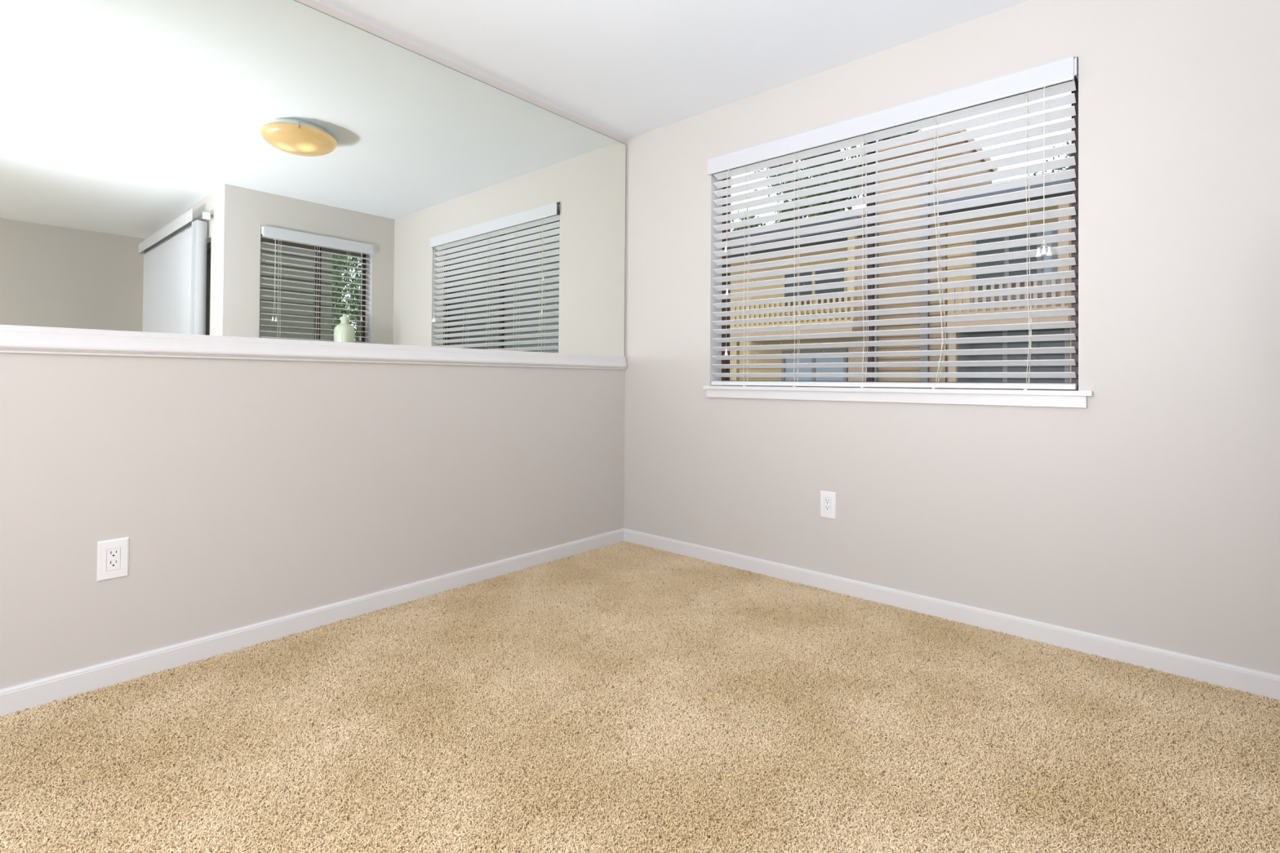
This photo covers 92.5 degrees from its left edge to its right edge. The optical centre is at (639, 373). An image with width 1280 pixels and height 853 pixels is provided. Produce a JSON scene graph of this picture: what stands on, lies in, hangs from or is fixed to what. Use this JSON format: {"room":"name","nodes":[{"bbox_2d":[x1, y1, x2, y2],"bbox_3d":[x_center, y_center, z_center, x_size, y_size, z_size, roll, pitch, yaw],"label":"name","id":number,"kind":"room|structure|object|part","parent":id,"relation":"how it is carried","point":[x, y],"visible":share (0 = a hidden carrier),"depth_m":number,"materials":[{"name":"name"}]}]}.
{"room":"empty apartment room","nodes":[
{"label":"empty apartment room","id":0,"kind":"room"},
{"bbox_2d":[0,0,626,688],"bbox_3d":[-2.196,-0.251,1.460,0.160,2.452,6.520,0,-1,41],"label":"wall","id":1,"kind":"structure","parent":0,"point":[243,492],"depth_m":2.25,"materials":[{"name":"grey paint"}]},
{"bbox_2d":[96,537,128,582],"bbox_3d":[-1.663,0.586,1.936,0.008,0.125,0.077,0,-1,41],"label":"wall outlet","id":2,"kind":"object","parent":1,"relation":"attached to","point":[113,555],"visible":1,"depth_m":1.93,"materials":[{"name":"white plastic"}]},
{"bbox_2d":[106,547,120,571],"bbox_3d":[-1.662,0.586,1.935,0.004,0.067,0.033,0,-1,41],"label":"socket","id":3,"kind":"object","parent":2,"relation":"attached to","point":[113,554],"depth_m":1.93,"materials":[{"name":"white plastic"}]},
{"bbox_2d":[0,528,624,717],"bbox_3d":[-2.140,0.935,1.390,0.013,0.079,6.200,0,-1,41],"label":"baseboard","id":4,"kind":"structure","parent":1,"relation":"attached to","point":[38,692],"depth_m":2.22,"materials":[{"name":"white wood"}]},
{"bbox_2d":[0,0,626,356],"bbox_3d":[-1.374,-0.777,2.271,0.005,1.297,3.888,0,-1,41],"label":"mirror","id":5,"kind":"object","parent":1,"relation":"attached to","point":[273,169],"visible":1,"depth_m":2.30,"materials":[{"name":"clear mirror"}]},
{"bbox_2d":[0,324,626,369],"bbox_3d":[-1.388,-0.091,2.237,0.026,0.081,3.937,0,-1,41],"label":"trim","id":6,"kind":"structure","parent":1,"relation":"attached to","point":[14,339],"depth_m":2.23,"materials":[{"name":"white wood"}]},
{"bbox_2d":[315,0,1029,138],"bbox_3d":[0.038,-1.532,-0.480,6.080,0.100,6.520,0,-1,41],"label":"ceiling","id":7,"kind":"structure","parent":0,"point":[626,68],"depth_m":2.65,"materials":[{"name":"white paint"}]},
{"bbox_2d":[623,0,1279,675],"bbox_3d":[1.124,-0.211,2.776,3.090,2.452,0.160,0,-1,41],"label":"wall","id":8,"kind":"structure","parent":0,"point":[1148,513],"depth_m":2.23,"materials":[{"name":"grey paint"}]},
{"bbox_2d":[820,490,835,519],"bbox_3d":[0.878,0.614,2.866,0.077,0.125,0.008,0,-1,41],"label":"wall outlet","id":9,"kind":"object","parent":8,"relation":"attached to","point":[828,499],"visible":1,"depth_m":2.86,"materials":[{"name":"white plastic"}]},
{"bbox_2d":[824,497,831,512],"bbox_3d":[0.877,0.614,2.864,0.033,0.067,0.004,0,-1,41],"label":"socket","id":10,"kind":"object","parent":9,"relation":"attached to","point":[827,500],"depth_m":2.86,"materials":[{"name":"white plastic"}]},
{"bbox_2d":[702,56,1092,408],"bbox_3d":[1.045,-0.520,2.830,1.696,1.293,0.188,0,-1,41],"label":"window","id":11,"kind":"structure","parent":8,"relation":"in","point":[1075,398],"depth_m":2.74,"materials":[{"name":"white"}]},
{"bbox_2d":[707,55,1078,390],"bbox_3d":[0.997,-0.550,2.795,1.629,1.227,0.104,0,-1,41],"label":"window blind","id":12,"kind":"object","parent":11,"relation":"attached to","point":[1064,69],"visible":1,"depth_m":2.65,"materials":[{"name":"white plastic"}]},
{"bbox_3d":[0.459,-0.619,3.222,0.012,0.985,0.019,0,-1,41],"label":"pull cord","id":13,"kind":"part","parent":12,"relation":"part of","materials":[{"name":"white fabric"}]},
{"bbox_3d":[0.560,-0.533,3.208,0.052,1.145,0.011,1,-1,-45],"label":"ladder cord","id":14,"kind":"part","parent":12,"relation":"part of","materials":[{"name":"white fabric"}]},
{"bbox_3d":[0.773,-0.534,3.020,0.052,1.145,0.013,1,-1,-45],"label":"ladder cord","id":15,"kind":"part","parent":12,"relation":"part of","materials":[{"name":"white fabric"}]},
{"bbox_3d":[1.026,-0.534,2.798,0.016,1.145,0.052,0,-1,41],"label":"ladder cord","id":16,"kind":"part","parent":12,"relation":"part of","materials":[{"name":"white fabric"}]},
{"bbox_3d":[1.006,0.049,2.797,1.612,0.022,0.050,0,-1,41],"label":"rail","id":17,"kind":"part","parent":12,"relation":"part of","materials":[{"name":"white"}]},
{"bbox_3d":[1.265,-0.535,2.588,0.042,1.146,0.052,0,-1,41],"label":"ladder cord","id":18,"kind":"part","parent":12,"relation":"part of","materials":[{"name":"white fabric"}]},
{"bbox_3d":[1.505,-0.535,2.377,0.018,1.145,0.052,0,-1,41],"label":"ladder cord","id":19,"kind":"part","parent":12,"relation":"part of","materials":[{"name":"white fabric"}]},
{"bbox_3d":[1.515,-0.791,2.297,0.035,0.646,0.019,0,-1,41],"label":"pull cord","id":20,"kind":"part","parent":12,"relation":"part of","materials":[{"name":"white fabric"}]},
{"bbox_3d":[1.025,0.073,2.806,1.696,0.018,0.142,0,-1,41],"label":"sill","id":21,"kind":"part","parent":11,"relation":"part of","materials":[{"name":"white wood"}]},
{"bbox_2d":[623,528,1279,700],"bbox_3d":[1.003,0.975,2.746,2.917,0.079,0.013,0,-1,41],"label":"baseboard","id":22,"kind":"structure","parent":8,"relation":"attached to","point":[1257,682],"depth_m":2.38,"materials":[{"name":"white wood"}]},
{"bbox_3d":[0.018,1.020,-0.508,6.080,0.100,6.520,0,-1,41],"label":"floor","id":23,"kind":"structure","parent":0,"visible":0},
{"bbox_2d":[0,541,1279,852],"bbox_3d":[0.137,0.990,1.176,3.686,0.001,3.486,0,-1,41],"label":"carpet","id":24,"kind":"structure","parent":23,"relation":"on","point":[619,697],"depth_m":1.66,"materials":[{"name":"beige carpet"}]},
{"label":"outside","id":25,"kind":"structure","parent":0,"visible":0},
{"bbox_3d":[11.541,1.624,10.903,40.000,0.200,25.830,0,-1,41],"label":"lawn","id":26,"kind":"structure","parent":25,"visible":0},
{"bbox_2d":[731,128,921,231],"bbox_3d":[6.077,-3.642,18.711,7.893,10.427,3.591,0,-1,31],"label":"tree","id":27,"kind":"object","parent":26,"relation":"on","point":[917,131],"visible":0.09,"depth_m":18.62,"materials":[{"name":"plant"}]},
{"bbox_2d":[729,128,1071,382],"bbox_3d":[5.626,-1.197,10.846,9.000,5.350,4.200,0,-1,41],"label":"apartment building","id":28,"kind":"structure","parent":26,"relation":"on","point":[1066,293],"depth_m":10.20,"materials":[{"name":"beige"}]},
{"bbox_3d":[1.841,0.402,11.808,0.100,2.116,0.110,0,-1,41],"label":"post","id":29,"kind":"part","parent":28,"relation":"part of","materials":[{"name":"yellow"}]},
{"bbox_3d":[2.651,-0.882,10.992,2.397,0.040,0.050,0,-1,41],"label":"rail","id":30,"kind":"part","parent":28,"relation":"part of","materials":[{"name":"yellow"}]},
{"bbox_3d":[3.227,0.091,11.377,1.170,0.950,0.015,0,-1,41],"label":"pane","id":31,"kind":"part","parent":28,"relation":"part of","materials":[{"name":"grey"}]},
{"bbox_3d":[3.236,-1.584,11.400,1.180,0.800,0.015,0,-1,41],"label":"pane","id":32,"kind":"part","parent":28,"relation":"part of","materials":[{"name":"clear glass"}]},
{"bbox_3d":[3.575,-1.628,10.320,0.120,1.531,0.110,0,-1,41],"label":"post","id":33,"kind":"part","parent":28,"relation":"part of","materials":[{"name":"yellow wood"}]},
{"bbox_3d":[4.733,0.396,9.266,0.100,2.116,0.110,0,-1,41],"label":"post","id":34,"kind":"part","parent":28,"relation":"part of","materials":[{"name":"yellow paint"}]},
{"bbox_3d":[5.588,-1.669,9.334,0.820,0.960,0.015,0,-1,41],"label":"pane","id":35,"kind":"part","parent":28,"relation":"part of","materials":[{"name":"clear glass"}]},
{"bbox_3d":[5.206,-0.888,8.747,1.499,0.040,0.050,0,-1,41],"label":"rail","id":36,"kind":"part","parent":28,"relation":"part of","materials":[{"name":"yellow paint"}]},
{"bbox_3d":[5.558,0.211,9.326,1.500,1.800,0.015,0,-1,41],"label":"pane","id":37,"kind":"part","parent":28,"relation":"part of","materials":[{"name":"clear glass"}]},
{"bbox_3d":[6.035,-1.670,8.927,0.310,0.960,0.015,0,-1,41],"label":"pane","id":38,"kind":"part","parent":28,"relation":"part of","materials":[{"name":"grey glass"}]},
{"bbox_3d":[5.793,-1.633,8.371,0.120,1.531,0.110,0,-1,41],"label":"post","id":39,"kind":"part","parent":28,"relation":"part of","materials":[{"name":"yellow paint"}]},
{"bbox_2d":[1021,141,1071,175],"bbox_3d":[10.659,-2.434,14.322,2.819,7.986,4.348,1,-1,-42],"label":"tree","id":40,"kind":"object","parent":26,"relation":"on","point":[1068,142],"visible":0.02,"depth_m":14.27,"materials":[{"name":"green plant"}]}
]}

